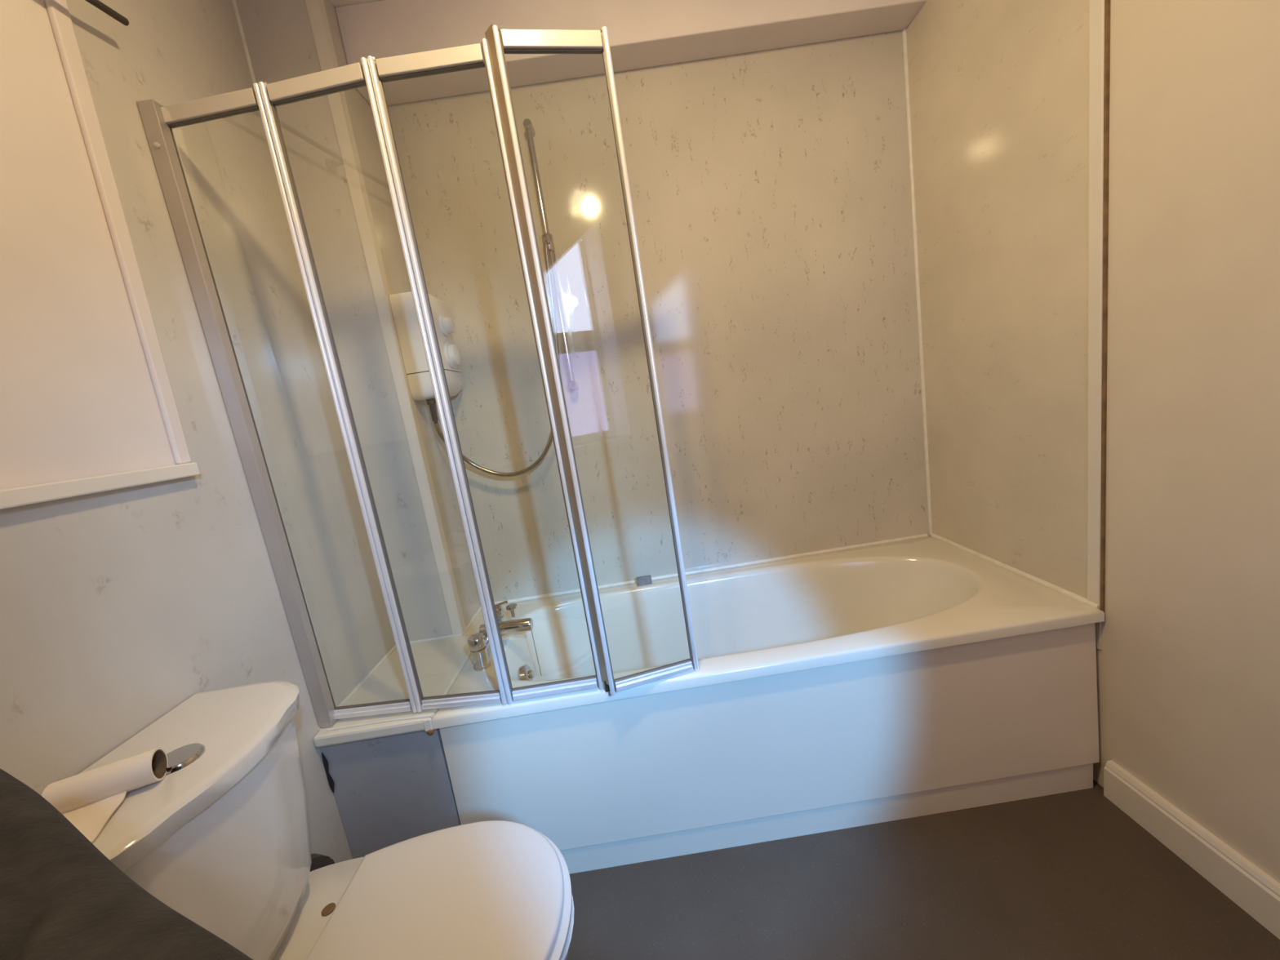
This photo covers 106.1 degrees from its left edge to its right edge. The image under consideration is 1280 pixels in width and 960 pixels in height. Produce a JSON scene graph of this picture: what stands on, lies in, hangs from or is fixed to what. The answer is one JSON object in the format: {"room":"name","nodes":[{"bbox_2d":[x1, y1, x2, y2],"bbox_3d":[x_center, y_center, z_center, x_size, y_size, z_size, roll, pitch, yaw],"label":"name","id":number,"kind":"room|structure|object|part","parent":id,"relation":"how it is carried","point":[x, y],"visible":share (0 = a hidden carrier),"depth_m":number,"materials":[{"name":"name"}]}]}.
{"room":"bathroom","nodes":[
{"label":"bathroom","id":0,"kind":"room"},
{"bbox_2d":[0,0,395,863],"bbox_3d":[-0.971,0.045,0.448,0.152,2.470,2.625,-9,9,-1],"label":"wall","id":1,"kind":"structure","parent":0,"point":[119,607],"depth_m":0.91,"materials":[{"name":"paint"}]},
{"bbox_2d":[0,462,199,509],"bbox_3d":[-0.873,0.098,0.239,0.020,0.026,1.488,-9,9,-1],"label":"trim","id":2,"kind":"structure","parent":1,"relation":"attached to","point":[34,494],"depth_m":0.77,"materials":[{"name":"beige paint"}]},
{"bbox_2d":[84,0,128,26],"bbox_3d":[-0.993,-0.763,0.297,0.062,0.041,1.289,-9,9,-1],"label":"curtain rod","id":3,"kind":"object","parent":1,"relation":"attached to","point":[96,3],"visible":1,"depth_m":0.90,"materials":[{"name":"brown plastic"}]},
{"bbox_2d":[44,0,191,464],"bbox_3d":[-1.007,-0.647,0.884,0.011,1.254,0.079,-9,9,-1],"label":"trim","id":4,"kind":"structure","parent":1,"relation":"attached to","point":[60,17],"depth_m":0.90,"materials":[{"name":"paint"}]},
{"bbox_3d":[-0.795,0.688,0.337,0.006,1.200,1.485,-9,9,-1],"label":"marble panel","id":5,"kind":"part","parent":1,"relation":"part of","materials":[{"name":"white stone"}]},
{"bbox_2d":[231,0,256,83],"bbox_3d":[-0.972,-0.393,1.475,0.012,1.955,0.012,-9,9,-1],"label":"trim","id":6,"kind":"structure","parent":1,"relation":"attached to","point":[234,4],"depth_m":1.33,"materials":[{"name":"white plastic"}]},
{"bbox_2d":[318,606,481,730],"bbox_3d":[-0.711,0.559,1.540,0.236,0.012,0.655,-9,9,-1],"label":"trim","id":7,"kind":"structure","parent":1,"relation":"attached to","point":[393,648],"depth_m":1.56,"materials":[{"name":"white plastic"}]},
{"bbox_2d":[329,0,382,8],"bbox_3d":[-0.106,-1.387,0.334,2.300,0.100,2.800,-9,9,-1],"label":"ceiling","id":8,"kind":"structure","parent":0,"point":[335,3],"depth_m":1.42,"materials":[{"name":"paint"}]},
{"bbox_2d":[235,0,480,641],"bbox_3d":[-0.867,-0.428,1.590,0.224,1.955,0.228,-9,9,-1],"label":"wall column","id":9,"kind":"structure","parent":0,"point":[278,34],"depth_m":1.48,"materials":[{"name":"laminate"}]},
{"bbox_2d":[389,291,462,422],"bbox_3d":[-0.671,-0.398,1.599,0.144,0.400,0.194,-9,9,-1],"label":"shower","id":10,"kind":"object","parent":9,"relation":"attached to","point":[402,305],"visible":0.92,"depth_m":1.51,"materials":[{"name":"white plastic"}]},
{"bbox_2d":[426,398,438,422],"bbox_3d":[-0.686,-0.231,1.597,0.028,0.080,0.028,-9,9,-1],"label":"outlet","id":11,"kind":"object","parent":10,"relation":"attached to","point":[431,402],"depth_m":1.59,"materials":[{"name":"grey plastic"}]},
{"bbox_2d":[433,243,559,476],"bbox_3d":[-0.481,-0.375,1.642,0.474,0.744,0.084,-10,10,-7],"label":"shower hose","id":12,"kind":"object","parent":10,"relation":"attached to","point":[437,426],"visible":0.74,"depth_m":1.64,"materials":[{"name":"metal"}]},
{"bbox_2d":[335,0,927,105],"bbox_3d":[-0.011,-1.444,1.508,1.778,0.206,0.123,-9,9,-1],"label":"wall","id":13,"kind":"structure","parent":0,"point":[642,33],"depth_m":1.46,"materials":[{"name":"paint"}]},
{"bbox_2d":[305,0,466,635],"bbox_3d":[-0.765,-0.427,1.491,0.034,1.955,0.034,-9,9,-1],"label":"trim","id":14,"kind":"structure","parent":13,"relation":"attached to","point":[316,8],"depth_m":1.46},
{"bbox_2d":[387,30,930,601],"bbox_3d":[0.042,-0.341,1.804,2.300,2.470,0.100,-9,9,-1],"label":"wall","id":15,"kind":"structure","parent":0,"point":[771,189],"depth_m":1.71,"materials":[{"name":"laminate"}]},
{"bbox_2d":[523,118,578,390],"bbox_3d":[-0.300,-0.742,1.626,0.038,0.869,0.096,-9,9,-1],"label":"riser rail","id":16,"kind":"object","parent":15,"relation":"attached to","point":[547,237],"visible":0.92,"depth_m":1.61,"materials":[{"name":"silver metal"}]},
{"bbox_2d":[493,533,928,604],"bbox_3d":[0.255,0.352,1.872,1.750,0.016,0.016,-9,9,-1],"label":"trim","id":17,"kind":"structure","parent":15,"relation":"attached to","point":[922,535],"depth_m":1.87,"materials":[{"name":"white plastic"}]},
{"bbox_2d":[902,28,932,535],"bbox_3d":[1.006,-0.636,1.738,0.014,1.749,0.014,-9,9,-1],"label":"trim","id":18,"kind":"structure","parent":15,"relation":"attached to","point":[904,31],"depth_m":1.72,"materials":[{"name":"white plastic"}]},
{"bbox_2d":[566,779,1279,959],"bbox_3d":[0.281,1.118,0.758,2.300,0.100,2.800,-9,9,-1],"label":"floor","id":19,"kind":"structure","parent":0,"point":[1071,875],"depth_m":1.11,"materials":[{"name":"laminate"}]},
{"bbox_2d":[0,768,253,959],"bbox_3d":[-0.320,0.731,0.224,0.466,1.011,0.344,-4,11,27],"label":"cloth","id":20,"kind":"object","parent":19,"relation":"on","point":[61,898],"visible":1,"depth_m":0.25,"materials":[{"name":"grey fabric"}]},
{"bbox_2d":[310,853,334,871],"bbox_3d":[-0.699,0.979,1.058,0.119,0.366,0.089,-1,12,37],"label":"pipe","id":21,"kind":"object","parent":19,"relation":"on","point":[318,860],"visible":0.11,"depth_m":1.03,"materials":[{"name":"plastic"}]},
{"bbox_2d":[79,680,573,959],"bbox_3d":[-0.441,0.765,0.778,0.672,0.798,0.428,-9,9,-1],"label":"toilet","id":22,"kind":"object","parent":19,"relation":"on","point":[222,840],"visible":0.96,"depth_m":0.77,"materials":[{"name":"white ceramic"}]},
{"bbox_2d":[41,747,168,842],"bbox_3d":[-0.702,0.410,0.611,0.115,0.043,0.122,-13,10,-24],"label":"toilet roll","id":23,"kind":"object","parent":22,"relation":"on","point":[88,799],"visible":0.6,"depth_m":0.63,"materials":[{"name":"paper"}]},
{"bbox_3d":[-0.702,0.434,0.715,0.257,0.038,0.428,-9,9,-1],"label":"cistern lid","id":24,"kind":"part","parent":22,"relation":"part of","materials":[{"name":"white ceramic"}]},
{"bbox_3d":[-0.323,0.715,0.775,0.402,0.018,0.376,-9,9,-1],"label":"seat lid","id":25,"kind":"part","parent":22,"relation":"part of","materials":[{"name":"white plastic"}]},
{"bbox_3d":[-0.320,0.734,0.778,0.422,0.016,0.396,-9,9,-1],"label":"seat","id":26,"kind":"part","parent":22,"relation":"part of","materials":[{"name":"white plastic"}]},
{"bbox_2d":[313,609,484,858],"bbox_3d":[-0.636,0.808,1.564,0.298,0.514,0.692,-9,9,-1],"label":"bath end infill","id":27,"kind":"object","parent":19,"relation":"on","point":[390,783],"visible":0.67,"depth_m":1.24,"materials":[{"name":"plastic"}]},
{"bbox_2d":[431,536,1104,874],"bbox_3d":[0.350,0.653,1.578,1.699,0.515,0.686,-9,9,-1],"label":"bathtub","id":28,"kind":"object","parent":19,"relation":"on","point":[928,675],"visible":0.87,"depth_m":1.26,"materials":[{"name":"beige plastic"}]},
{"bbox_2d":[136,22,698,731],"bbox_3d":[-0.439,-0.146,1.090,0.971,1.448,0.076,-9,9,1],"label":"screen","id":29,"kind":"object","parent":28,"relation":"on","point":[158,121],"visible":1,"depth_m":1.06,"materials":[{"name":"metal"}]},
{"bbox_3d":[-0.891,-0.774,1.003,0.205,0.030,0.022,-8,10,4],"label":"rail","id":30,"kind":"part","parent":29,"relation":"part of","materials":[{"name":"metal"}]},
{"bbox_3d":[-0.787,-0.096,1.116,0.235,1.429,0.025,-8,10,4],"label":"panel frame","id":31,"kind":"part","parent":29,"relation":"part of","materials":[{"name":"metal"}]},
{"bbox_3d":[-0.658,-0.807,0.983,0.204,0.030,0.022,-8,10,6],"label":"rail","id":32,"kind":"part","parent":29,"relation":"part of","materials":[{"name":"metal"}]},
{"bbox_3d":[-0.682,0.586,1.233,0.205,0.022,0.023,-8,10,4],"label":"rail","id":33,"kind":"part","parent":29,"relation":"part of","materials":[{"name":"metal"}]},
{"bbox_3d":[-0.554,-0.129,1.096,0.235,1.429,0.025,-8,10,6],"label":"panel frame","id":34,"kind":"part","parent":29,"relation":"part of","materials":[{"name":"metal"}]},
{"bbox_3d":[-0.421,-0.841,0.972,0.211,0.030,0.022,-9,9,0],"label":"rail","id":35,"kind":"part","parent":29,"relation":"part of","materials":[{"name":"metal"}]},
{"bbox_3d":[-0.448,0.553,1.212,0.204,0.022,0.023,-8,10,6],"label":"rail","id":36,"kind":"part","parent":29,"relation":"part of","materials":[{"name":"metal"}]},
{"bbox_3d":[-0.317,-0.163,1.085,0.242,1.429,0.027,-9,9,-1],"label":"panel frame","id":37,"kind":"part","parent":29,"relation":"part of","materials":[{"name":"metal"}]},
{"bbox_3d":[-0.316,-0.160,1.088,0.211,1.363,0.004,-9,9,0],"label":"glass pane","id":38,"kind":"part","parent":29,"relation":"part of","materials":[{"name":"clear glass"}]},
{"bbox_3d":[-0.176,-0.881,0.968,0.199,0.030,0.022,-11,10,-12],"label":"rail","id":39,"kind":"part","parent":29,"relation":"part of","materials":[{"name":"metal"}]},
{"bbox_3d":[-0.212,0.518,1.201,0.211,0.022,0.023,-9,9,0],"label":"rail","id":40,"kind":"part","parent":29,"relation":"part of","materials":[{"name":"metal"}]},
{"bbox_3d":[-0.070,-0.196,1.085,0.199,1.369,0.004,-11,10,-12],"label":"glass pane","id":41,"kind":"part","parent":29,"relation":"part of","materials":[{"name":"clear glass"}]},
{"bbox_3d":[-0.070,-0.200,1.082,0.229,1.435,0.025,-11,10,-12],"label":"panel frame","id":42,"kind":"part","parent":29,"relation":"part of","materials":[{"name":"metal"}]},
{"bbox_3d":[0.035,0.485,1.199,0.199,0.022,0.023,-11,10,-12],"label":"rail","id":43,"kind":"part","parent":29,"relation":"part of","materials":[{"name":"metal"}]},
{"bbox_2d":[467,600,533,671],"bbox_3d":[-0.414,0.465,1.493,0.163,0.109,0.249,-9,9,-1],"label":"mixer tap","id":44,"kind":"object","parent":28,"relation":"on","point":[478,643],"visible":0.81,"depth_m":1.47,"materials":[{"name":"silver metal"}]},
{"bbox_3d":[-0.471,0.466,1.390,0.049,0.034,0.049,-9,9,-1],"label":"handle","id":45,"kind":"part","parent":44,"relation":"part of","materials":[{"name":"silver metal"}]},
{"bbox_3d":[-0.478,0.434,1.587,0.049,0.034,0.049,-9,9,-1],"label":"handle","id":46,"kind":"part","parent":44,"relation":"part of","materials":[{"name":"silver metal"}]},
{"bbox_3d":[-0.459,0.408,1.586,0.047,0.016,0.009,-10,10,-7],"label":"lever","id":47,"kind":"part","parent":44,"relation":"part of","materials":[{"name":"silver metal"}]},
{"bbox_3d":[-0.413,0.456,1.492,0.160,0.043,0.039,-9,9,-1],"label":"spout","id":48,"kind":"part","parent":44,"relation":"part of","materials":[{"name":"silver metal"}]},
{"bbox_3d":[-0.421,0.431,1.588,0.036,0.042,0.036,-9,9,-1],"label":"diverter knob","id":49,"kind":"part","parent":44,"relation":"part of","materials":[{"name":"silver metal"}]},
{"bbox_2d":[531,630,541,675],"bbox_3d":[-0.325,0.539,1.508,0.004,0.162,0.002,-9,9,-1],"label":"chain","id":50,"kind":"object","parent":44,"relation":"hanging from","point":[531,630],"visible":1,"depth_m":1.51,"materials":[{"name":"metal"}]},
{"bbox_2d":[635,574,652,585],"bbox_3d":[0.016,0.381,1.831,0.057,0.030,0.017,-9,9,-1],"label":"block","id":51,"kind":"object","parent":28,"relation":"on","point":[646,580],"visible":1,"depth_m":1.82,"materials":[{"name":"grey plastic"}]},
{"bbox_3d":[0.358,0.687,1.255,1.691,0.397,0.030,-9,9,-1],"label":"panel","id":52,"kind":"part","parent":28,"relation":"part of","materials":[{"name":"white plastic"}]},
{"bbox_2d":[906,0,1279,883],"bbox_3d":[1.153,-0.286,0.471,0.150,2.470,2.625,-9,9,-1],"label":"wall","id":53,"kind":"structure","parent":0,"point":[1188,640],"depth_m":1.07,"materials":[{"name":"beige paint"}]},
{"bbox_3d":[1.015,-0.627,1.399,0.004,2.070,0.675,-9,9,-1],"label":"marble panel","id":54,"kind":"part","parent":53,"relation":"part of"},
{"bbox_2d":[930,533,1100,609],"bbox_3d":[1.151,0.269,1.546,0.018,0.018,0.665,-9,9,-1],"label":"trim","id":55,"kind":"structure","parent":53,"relation":"attached to","point":[1073,595],"depth_m":1.44,"materials":[{"name":"white plastic"}]},
{"bbox_2d":[1087,0,1104,608],"bbox_3d":[1.017,-0.631,1.072,0.010,1.955,0.033,-9,9,-1],"label":"trim","id":56,"kind":"structure","parent":53,"relation":"attached to","point":[1096,7],"depth_m":1.10,"materials":[{"name":"white plastic"}]},
{"bbox_2d":[1100,0,1111,613],"bbox_3d":[1.021,-0.619,1.054,0.008,1.975,0.007,-9,9,-1],"label":"trim","id":57,"kind":"structure","parent":53,"relation":"attached to","point":[1107,2],"depth_m":1.09,"materials":[{"name":"white plastic"}]},
{"bbox_2d":[1103,760,1279,939],"bbox_3d":[1.256,0.909,0.490,0.021,0.102,1.570,-9,9,-1],"label":"baseboard","id":58,"kind":"structure","parent":53,"relation":"attached to","point":[1254,891],"depth_m":1.06,"materials":[{"name":"beige paint"}]}
]}

